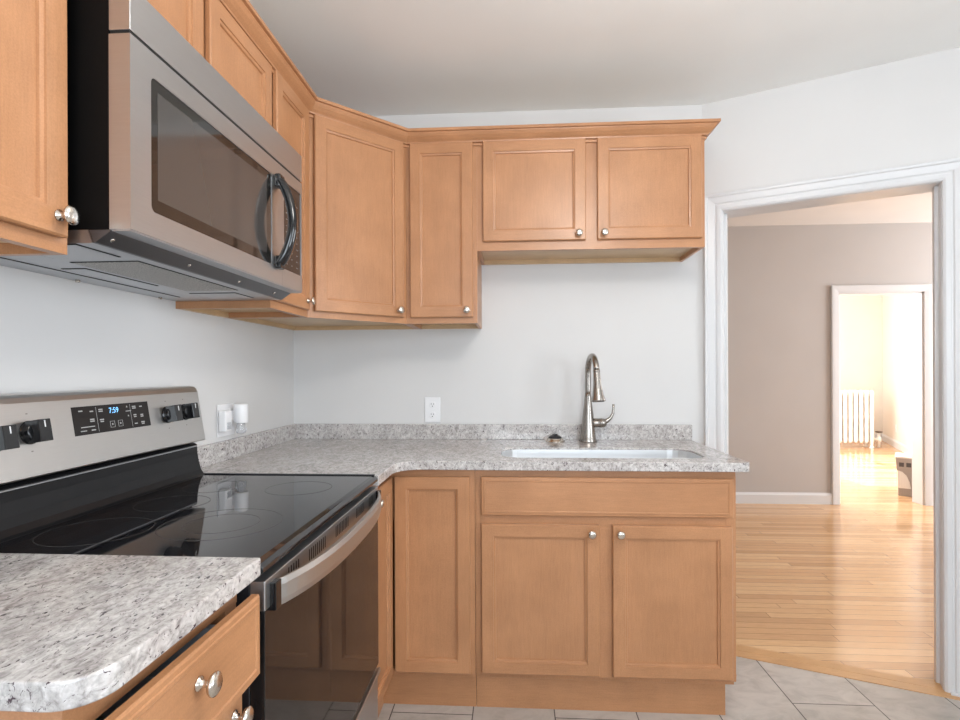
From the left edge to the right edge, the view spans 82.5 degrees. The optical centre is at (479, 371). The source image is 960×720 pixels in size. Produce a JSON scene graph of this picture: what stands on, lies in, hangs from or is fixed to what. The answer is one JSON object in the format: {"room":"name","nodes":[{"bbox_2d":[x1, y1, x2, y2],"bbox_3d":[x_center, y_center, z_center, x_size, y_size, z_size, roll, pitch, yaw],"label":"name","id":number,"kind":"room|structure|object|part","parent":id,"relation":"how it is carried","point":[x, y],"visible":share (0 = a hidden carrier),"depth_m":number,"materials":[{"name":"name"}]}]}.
{"room":"kitchen","nodes":[
{"label":"kitchen","id":0,"kind":"room"},
{"bbox_2d":[0,265,293,446],"bbox_3d":[-1.077,0.009,0.741,0.127,2.441,4.039,0,0,4],"label":"wall","id":1,"kind":"structure","parent":0,"point":[57,334],"depth_m":1.53,"materials":[{"name":"paint"}]},
{"bbox_2d":[0,0,79,255],"bbox_3d":[-0.843,-0.571,0.704,0.350,0.749,0.458,0,0,4],"label":"upper cabinet","id":2,"kind":"object","parent":1,"relation":"attached to","point":[35,211],"visible":1,"depth_m":0.85,"materials":[{"name":"brown wood"}]},
{"bbox_3d":[-0.669,-0.253,0.886,0.027,0.032,0.032,0,0,4],"label":"knob","id":3,"kind":"part","parent":2,"relation":"part of","materials":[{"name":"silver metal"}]},
{"bbox_2d":[147,0,271,125],"bbox_3d":[-0.805,-0.804,1.321,0.350,0.282,0.762,0,0,4],"label":"upper cabinet","id":4,"kind":"object","parent":1,"relation":"attached to","point":[206,25],"visible":0.08,"depth_m":1.41,"materials":[{"name":"brown wood"}]},
{"bbox_2d":[0,0,301,300],"bbox_3d":[-0.745,-0.437,1.319,0.464,0.448,0.755,0,0,4],"label":"microwave","id":5,"kind":"object","parent":4,"relation":"attached to","point":[180,189],"visible":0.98,"depth_m":1.08,"materials":[{"name":"silver metal"}]},
{"bbox_3d":[-0.793,-0.451,1.323,0.367,0.419,0.755,0,0,4],"label":"casing","id":6,"kind":"part","parent":5,"relation":"part of","materials":[{"name":"black paint"}]},
{"bbox_3d":[-0.924,-0.219,1.298,0.045,0.004,0.629,0,0,4],"label":"latch plate","id":7,"kind":"part","parent":5,"relation":"part of","materials":[{"name":"metal"}]},
{"bbox_3d":[-0.857,-0.219,1.281,0.055,0.004,0.238,0,0,4],"label":"latch plate","id":8,"kind":"part","parent":5,"relation":"part of","materials":[{"name":"metal"}]},
{"bbox_3d":[-0.596,-0.410,1.238,0.038,0.334,0.611,0,0,4],"label":"door","id":9,"kind":"part","parent":5,"relation":"part of","materials":[{"name":"metal"}]},
{"bbox_3d":[-0.592,-0.619,1.310,0.038,0.085,0.755,0,0,4],"label":"vent panel","id":10,"kind":"part","parent":5,"relation":"part of","materials":[{"name":"metal"}]},
{"bbox_3d":[-0.551,-0.522,1.505,0.018,0.036,0.033,0,0,4],"label":"handle mount","id":11,"kind":"part","parent":5,"relation":"part of","materials":[{"name":"black"}]},
{"bbox_3d":[-0.551,-0.299,1.505,0.018,0.036,0.033,0,0,4],"label":"handle mount","id":12,"kind":"part","parent":5,"relation":"part of","materials":[{"name":"black"}]},
{"bbox_3d":[-0.538,-0.410,1.504,0.074,0.244,0.036,0,0,4],"label":"handle","id":13,"kind":"part","parent":5,"relation":"part of","materials":[{"name":"black"}]},
{"bbox_3d":[-0.562,-0.417,1.616,0.016,0.254,0.126,0,0,4],"label":"control panel","id":14,"kind":"part","parent":5,"relation":"part of","materials":[{"name":"black plastic"}]},
{"bbox_3d":[-0.677,-0.807,1.126,0.014,0.252,0.356,0,0,4],"label":"door","id":15,"kind":"part","parent":4,"relation":"part of","materials":[{"name":"brown wood"}]},
{"bbox_3d":[-0.653,-0.808,1.505,0.014,0.252,0.340,0,0,4],"label":"door","id":16,"kind":"part","parent":4,"relation":"part of","materials":[{"name":"brown wood"}]},
{"bbox_2d":[217,403,233,437],"bbox_3d":[-0.929,0.178,2.002,0.008,0.117,0.117,0,0,4],"label":"wall outlet","id":17,"kind":"object","parent":1,"relation":"attached to","point":[229,406],"visible":0.27,"depth_m":1.98,"materials":[{"name":"white plastic"}]},
{"bbox_2d":[219,410,231,431],"bbox_3d":[-0.912,0.178,1.960,0.029,0.076,0.046,0,0,4],"label":"night light","id":18,"kind":"object","parent":17,"relation":"attached to","point":[225,416],"visible":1,"depth_m":1.94,"materials":[{"name":"white plastic"}]},
{"bbox_2d":[231,403,247,433],"bbox_3d":[-0.892,0.176,2.030,0.060,0.110,0.051,0,0,4],"label":"air freshener","id":19,"kind":"object","parent":17,"relation":"attached to","point":[240,411],"visible":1,"depth_m":2.01,"materials":[{"name":"white plastic"}]},
{"bbox_3d":[-0.887,0.210,2.030,0.040,0.042,0.040,0,0,4],"label":"bulb","id":20,"kind":"part","parent":19,"relation":"part of","materials":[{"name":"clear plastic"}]},
{"bbox_2d":[176,70,315,317],"bbox_3d":[-0.771,-0.571,1.853,0.350,0.749,0.303,0,0,4],"label":"upper cabinet","id":21,"kind":"object","parent":1,"relation":"attached to","point":[290,116],"visible":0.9,"depth_m":1.88,"materials":[{"name":"brown wood"}]},
{"bbox_3d":[-0.631,-0.582,1.843,0.014,0.721,0.269,0,0,4],"label":"door","id":22,"kind":"part","parent":21,"relation":"part of","materials":[{"name":"brown wood"}]},
{"bbox_3d":[-0.602,-0.252,1.953,0.027,0.030,0.030,0,0,4],"label":"knob","id":23,"kind":"part","parent":21,"relation":"part of","materials":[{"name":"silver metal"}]},
{"bbox_2d":[197,424,295,467],"bbox_3d":[-0.911,0.286,2.167,0.020,0.070,0.916,0,0,4],"label":"backsplash","id":24,"kind":"structure","parent":1,"relation":"attached to","point":[213,453],"depth_m":2.09,"materials":[{"name":"stone"}]},
{"bbox_2d":[219,0,720,147],"bbox_3d":[-0.154,-0.962,1.753,1.030,0.061,2.649,0,0,44],"label":"crown molding","id":25,"kind":"structure","parent":1,"relation":"attached to","point":[242,12],"depth_m":2.18,"materials":[{"name":"brown wood"}]},
{"bbox_2d":[293,105,702,443],"bbox_3d":[0.004,0.005,2.633,2.047,2.441,0.127,0,0,4],"label":"wall","id":26,"kind":"structure","parent":0,"point":[642,323],"depth_m":2.55,"materials":[{"name":"paint"}]},
{"bbox_2d":[228,114,417,329],"bbox_3d":[-0.610,-0.572,2.303,0.614,0.749,0.610,0,0,4],"label":"upper cabinet","id":27,"kind":"object","parent":26,"relation":"attached to","point":[357,176],"visible":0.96,"depth_m":2.13,"materials":[{"name":"brown wood"}]},
{"bbox_3d":[-0.462,-0.582,2.133,0.385,0.721,0.014,0,0,-41],"label":"door","id":28,"kind":"part","parent":27,"relation":"part of","materials":[{"name":"brown wood"}]},
{"bbox_3d":[-0.323,-0.250,2.227,0.030,0.030,0.027,0,0,-41],"label":"knob","id":29,"kind":"part","parent":27,"relation":"part of","materials":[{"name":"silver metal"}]},
{"bbox_2d":[425,397,439,421],"bbox_3d":[-0.224,0.181,2.579,0.074,0.117,0.008,0,0,4],"label":"wall outlet","id":30,"kind":"object","parent":26,"relation":"attached to","point":[432,404],"visible":1,"depth_m":2.58,"materials":[{"name":"white plastic"}]},
{"bbox_2d":[429,401,435,407],"bbox_3d":[-0.224,0.157,2.579,0.032,0.032,0.008,0,0,4],"label":"socket","id":31,"kind":"object","parent":30,"relation":"attached to","point":[432,404],"depth_m":2.58,"materials":[{"name":"white plastic"}]},
{"bbox_2d":[429,411,435,417],"bbox_3d":[-0.224,0.205,2.579,0.032,0.032,0.008,0,0,4],"label":"socket","id":32,"kind":"object","parent":30,"relation":"attached to","point":[432,414],"depth_m":2.58,"materials":[{"name":"white plastic"}]},
{"bbox_2d":[406,142,481,328],"bbox_3d":[-0.151,-0.573,2.404,0.296,0.749,0.350,0,0,4],"label":"upper cabinet","id":33,"kind":"object","parent":26,"relation":"attached to","point":[444,267],"visible":1,"depth_m":2.27,"materials":[{"name":"brown wood"}]},
{"bbox_3d":[-0.055,-0.251,2.237,0.030,0.030,0.027,0,0,4],"label":"knob","id":34,"kind":"part","parent":33,"relation":"part of","materials":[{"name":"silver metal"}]},
{"bbox_2d":[296,424,691,439],"bbox_3d":[0.046,0.282,2.555,1.844,0.070,0.020,0,0,4],"label":"backsplash","id":35,"kind":"structure","parent":26,"relation":"attached to","point":[303,431],"depth_m":2.55,"materials":[{"name":"stone"}]},
{"bbox_2d":[477,135,704,264],"bbox_3d":[0.455,-0.725,2.366,0.920,0.451,0.350,0,0,4],"label":"upper cabinet","id":36,"kind":"object","parent":26,"relation":"attached to","point":[613,199],"visible":1,"depth_m":2.23,"materials":[{"name":"brown wood"}]},
{"bbox_3d":[0.221,-0.740,2.240,0.419,0.412,0.014,0,0,4],"label":"door","id":37,"kind":"part","parent":36,"relation":"part of","materials":[{"name":"brown wood"}]},
{"bbox_3d":[0.400,-0.559,2.208,0.030,0.030,0.027,0,0,4],"label":"knob","id":38,"kind":"part","parent":36,"relation":"part of","materials":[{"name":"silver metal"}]},
{"bbox_3d":[0.501,-0.559,2.202,0.030,0.030,0.027,0,0,4],"label":"knob","id":39,"kind":"part","parent":36,"relation":"part of","materials":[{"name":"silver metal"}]},
{"bbox_3d":[0.684,-0.742,2.211,0.415,0.412,0.014,0,0,4],"label":"door","id":40,"kind":"part","parent":36,"relation":"part of","materials":[{"name":"brown wood"}]},
{"bbox_2d":[249,0,959,115],"bbox_3d":[0.712,-1.256,0.527,3.734,0.076,4.089,0,0,4],"label":"ceiling","id":41,"kind":"structure","parent":0,"point":[370,57],"depth_m":2.05,"materials":[{"name":"paint"}]},
{"bbox_2d":[378,441,959,719],"bbox_3d":[3.409,1.224,4.214,8.382,0.026,11.532,0,0,4],"label":"floor","id":42,"kind":"structure","parent":0,"point":[846,583],"depth_m":2.81,"materials":[{"name":"brown wood"}]},
{"bbox_2d":[0,594,259,719],"bbox_3d":[-0.672,0.783,0.733,0.671,0.890,0.344,0,0,4],"label":"base cabinet","id":43,"kind":"object","parent":42,"relation":"on","point":[205,675],"visible":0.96,"depth_m":0.73,"materials":[{"name":"brown wood"}]},
{"bbox_2d":[0,553,260,712],"bbox_3d":[-0.691,0.323,0.738,0.639,0.030,0.367,0,0,4],"label":"countertop","id":44,"kind":"structure","parent":43,"relation":"on","point":[75,629],"depth_m":0.69,"materials":[{"name":"stone"}]},
{"bbox_3d":[-0.371,0.426,0.724,0.016,0.130,0.325,0,0,4],"label":"drawer","id":45,"kind":"part","parent":43,"relation":"part of","materials":[{"name":"brown wood"}]},
{"bbox_3d":[-0.352,0.407,0.711,0.027,0.032,0.032,0,0,4],"label":"knob","id":46,"kind":"part","parent":43,"relation":"part of","materials":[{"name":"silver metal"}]},
{"bbox_3d":[-0.394,0.799,0.718,0.014,0.582,0.312,0,0,4],"label":"door","id":47,"kind":"part","parent":43,"relation":"part of","materials":[{"name":"brown wood"}]},
{"bbox_3d":[-0.366,0.534,0.845,0.027,0.032,0.032,0,0,4],"label":"knob","id":48,"kind":"part","parent":43,"relation":"part of","materials":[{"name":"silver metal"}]},
{"bbox_2d":[0,386,380,719],"bbox_3d":[-0.617,0.636,1.302,0.679,1.184,0.761,0,0,4],"label":"range","id":49,"kind":"object","parent":42,"relation":"on","point":[103,471],"visible":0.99,"depth_m":1.20,"materials":[{"name":"black"}]},
{"bbox_3d":[-0.890,0.126,1.020,0.042,0.051,0.048,0,0,4],"label":"control knob","id":50,"kind":"part","parent":49,"relation":"part of","materials":[{"name":"black plastic"}]},
{"bbox_3d":[-0.886,0.121,1.096,0.042,0.051,0.048,0,0,4],"label":"control knob","id":51,"kind":"part","parent":49,"relation":"part of","materials":[{"name":"black plastic"}]},
{"bbox_3d":[-0.899,0.230,1.320,0.002,0.004,0.746,0,0,4],"label":"vent trim","id":52,"kind":"part","parent":49,"relation":"part of","materials":[{"name":"metal"}]},
{"bbox_3d":[-0.917,0.130,1.321,0.083,0.169,0.761,0,0,4],"label":"control panel","id":53,"kind":"part","parent":49,"relation":"part of","materials":[{"name":"metal"}]},
{"bbox_3d":[-0.891,0.112,1.333,0.013,0.064,0.252,0,0,4],"label":"display panel","id":54,"kind":"part","parent":49,"relation":"part of","materials":[{"name":"black plastic"}]},
{"bbox_3d":[-0.859,0.120,1.532,0.042,0.051,0.048,0,0,4],"label":"control knob","id":55,"kind":"part","parent":49,"relation":"part of","materials":[{"name":"black plastic"}]},
{"bbox_2d":[0,473,377,574],"bbox_3d":[-0.610,0.327,1.302,0.550,0.025,0.761,0,0,4],"label":"cooktop","id":56,"kind":"object","parent":49,"relation":"in","point":[272,518],"depth_m":1.17,"materials":[{"name":"black glass"}]},
{"bbox_3d":[-0.854,0.118,1.613,0.042,0.051,0.048,0,0,4],"label":"control knob","id":57,"kind":"part","parent":49,"relation":"part of","materials":[{"name":"black plastic"}]},
{"bbox_3d":[-0.346,0.374,1.285,0.026,0.050,0.756,0,0,4],"label":"door trim","id":58,"kind":"part","parent":49,"relation":"part of","materials":[{"name":"metal"}]},
{"bbox_3d":[-0.345,0.643,1.285,0.025,0.488,0.756,0,0,4],"label":"oven door","id":59,"kind":"part","parent":49,"relation":"part of","materials":[{"name":"black glass"}]},
{"bbox_3d":[-0.306,0.382,1.291,0.055,0.047,0.721,0,0,4],"label":"handle","id":60,"kind":"part","parent":49,"relation":"part of","materials":[{"name":"metal"}]},
{"bbox_3d":[-0.345,1.020,1.285,0.023,0.241,0.756,0,0,4],"label":"storage drawer","id":61,"kind":"part","parent":49,"relation":"part of","materials":[{"name":"metal"}]},
{"bbox_2d":[376,470,476,716],"bbox_3d":[-0.463,0.790,2.141,0.912,0.876,0.909,0,0,4],"label":"base cabinet","id":62,"kind":"object","parent":42,"relation":"on","point":[427,573],"visible":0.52,"depth_m":1.97,"materials":[{"name":"brown wood"}]},
{"bbox_3d":[-0.327,0.731,1.825,0.014,0.705,0.273,0,0,4],"label":"door","id":63,"kind":"part","parent":62,"relation":"part of","materials":[{"name":"brown wood"}]},
{"bbox_3d":[-0.172,0.730,1.966,0.273,0.705,0.014,0,0,4],"label":"door","id":64,"kind":"part","parent":62,"relation":"part of","materials":[{"name":"brown wood"}]},
{"bbox_2d":[197,424,749,485],"bbox_3d":[0.009,0.298,2.109,1.863,0.102,0.916,0,0,4],"label":"countertop","id":65,"kind":"structure","parent":62,"relation":"on","point":[381,450],"depth_m":2.22,"materials":[{"name":"stone"}]},
{"bbox_2d":[545,434,564,442],"bbox_3d":[0.338,0.299,2.467,0.089,0.034,0.089,0,0,4],"label":"cap","id":66,"kind":"object","parent":65,"relation":"on","point":[555,438],"visible":1,"depth_m":2.44,"materials":[{"name":"silver metal"}]},
{"bbox_2d":[579,353,614,442],"bbox_3d":[0.492,0.118,2.390,0.149,0.394,0.196,0,0,27],"label":"faucet","id":67,"kind":"object","parent":65,"relation":"on","point":[589,423],"visible":1,"depth_m":2.43,"materials":[{"name":"silver metal"}]},
{"bbox_3d":[0.489,0.014,2.387,0.026,0.185,0.158,0,0,-4],"label":"spout","id":68,"kind":"part","parent":67,"relation":"part of","materials":[{"name":"silver metal"}]},
{"bbox_3d":[0.551,0.200,2.449,0.102,0.105,0.043,0,0,4],"label":"handle","id":69,"kind":"part","parent":67,"relation":"part of","materials":[{"name":"silver metal"}]},
{"bbox_2d":[502,449,701,458],"bbox_3d":[0.461,0.424,2.123,0.752,0.200,0.262,0,0,4],"label":"sink","id":70,"kind":"object","parent":65,"relation":"in","point":[521,453],"visible":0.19,"depth_m":2.25,"materials":[{"name":"silver metal"}]},
{"bbox_2d":[475,470,735,714],"bbox_3d":[0.457,0.786,2.215,0.913,0.876,0.645,0,0,4],"label":"base cabinet","id":71,"kind":"object","parent":42,"relation":"on","point":[596,590],"visible":0.93,"depth_m":1.93,"materials":[{"name":"brown wood"}]},
{"bbox_3d":[0.214,0.809,1.942,0.418,0.533,0.014,0,0,4],"label":"door","id":72,"kind":"part","parent":71,"relation":"part of","materials":[{"name":"brown wood"}]},
{"bbox_3d":[0.391,0.570,1.910,0.030,0.030,0.027,0,0,4],"label":"knob","id":73,"kind":"part","parent":71,"relation":"part of","materials":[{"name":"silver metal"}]},
{"bbox_3d":[0.441,0.443,1.927,0.876,0.137,0.016,0,0,4],"label":"drawer","id":74,"kind":"part","parent":71,"relation":"part of","materials":[{"name":"brown wood"}]},
{"bbox_3d":[0.490,0.570,1.904,0.030,0.030,0.027,0,0,4],"label":"knob","id":75,"kind":"part","parent":71,"relation":"part of","materials":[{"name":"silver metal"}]},
{"bbox_3d":[0.672,0.808,1.913,0.412,0.533,0.014,0,0,4],"label":"door","id":76,"kind":"part","parent":71,"relation":"part of","materials":[{"name":"brown wood"}]},
{"bbox_2d":[736,644,959,700],"bbox_3d":[1.375,1.221,2.273,0.991,0.008,0.109,0,0,25],"label":"trim","id":77,"kind":"structure","parent":42,"relation":"on","point":[835,669],"depth_m":2.22,"materials":[{"name":"brown wood"}]},
{"bbox_2d":[840,390,882,447],"bbox_3d":[5.816,0.750,8.649,1.036,0.904,0.218,0,0,4],"label":"radiator","id":78,"kind":"object","parent":42,"relation":"on","point":[856,406],"visible":0.51,"depth_m":8.55,"materials":[{"name":"white metal"}]},
{"bbox_2d":[895,453,911,496],"bbox_3d":[4.258,1.016,5.341,0.325,0.384,0.300,0,0,38],"label":"space heater","id":79,"kind":"object","parent":42,"relation":"on","point":[903,460],"visible":0.44,"depth_m":5.29,"materials":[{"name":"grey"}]},
{"bbox_3d":[4.257,0.834,5.341,0.325,0.018,0.300,0,0,38],"label":"lid","id":80,"kind":"part","parent":79,"relation":"part of","materials":[{"name":"white metal"}]},
{"bbox_3d":[4.103,1.048,5.290,0.102,0.170,0.009,0,0,38],"label":"panel","id":81,"kind":"part","parent":79,"relation":"part of","materials":[{"name":"beige metal"}]},
{"bbox_2d":[727,218,728,453],"bbox_3d":[0.712,-0.054,2.678,0.965,2.553,0.051,0,0,4],"label":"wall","id":82,"kind":"structure","parent":0,"point":[727,218],"depth_m":2.62,"materials":[{"name":"paint"}]},
{"bbox_2d":[728,192,931,226],"bbox_3d":[3.085,-1.378,3.275,5.639,0.076,3.692,0,0,4],"label":"ceiling","id":83,"kind":"structure","parent":0,"point":[915,208],"depth_m":4.68,"materials":[{"name":"paint"}]},
{"bbox_2d":[728,222,932,492],"bbox_3d":[3.203,-0.064,5.059,5.639,2.553,0.127,0,0,4],"label":"wall","id":84,"kind":"structure","parent":0,"point":[780,277],"depth_m":5.01,"materials":[{"name":"paint"}]},
{"bbox_2d":[736,492,831,503],"bbox_3d":[1.861,1.167,5.072,2.695,0.102,0.015,0,0,4],"label":"baseboard","id":85,"kind":"structure","parent":84,"relation":"attached to","point":[741,497],"depth_m":5.01,"materials":[{"name":"paint"}]},
{"bbox_2d":[830,284,932,505],"bbox_3d":[3.642,0.214,5.021,0.874,1.994,0.152,0,0,4],"label":"door frame","id":86,"kind":"structure","parent":84,"relation":"in","point":[921,294],"depth_m":4.97,"materials":[{"name":"paint"}]},
{"bbox_2d":[702,47,959,444],"bbox_3d":[1.795,-0.058,2.146,1.702,2.553,0.127,0,0,29],"label":"wall","id":87,"kind":"structure","parent":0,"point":[904,112],"depth_m":2.25,"materials":[{"name":"paint"}]},
{"bbox_2d":[704,157,959,696],"bbox_3d":[1.467,0.211,2.312,0.944,2.016,0.164,0,0,29],"label":"door frame","id":88,"kind":"structure","parent":87,"relation":"attached to","point":[941,178],"depth_m":2.13,"materials":[{"name":"paint"}]},
{"bbox_2d":[839,295,882,432],"bbox_3d":[5.161,-0.072,9.696,4.039,2.553,0.114,0,0,4],"label":"wall","id":89,"kind":"structure","parent":0,"point":[860,317],"depth_m":9.54,"materials":[{"name":"paint"}]},
{"bbox_2d":[882,295,911,447],"bbox_3d":[5.929,-0.075,7.277,0.117,2.553,5.105,0,0,27],"label":"wall","id":90,"kind":"structure","parent":0,"point":[896,309],"depth_m":8.54,"materials":[{"name":"paint"}]},
{"bbox_2d":[882,433,911,453],"bbox_3d":[5.864,1.145,7.283,0.015,0.114,5.030,0,0,27],"label":"baseboard","id":91,"kind":"structure","parent":90,"relation":"attached to","point":[885,438],"depth_m":8.50,"materials":[{"name":"paint"}]}
]}

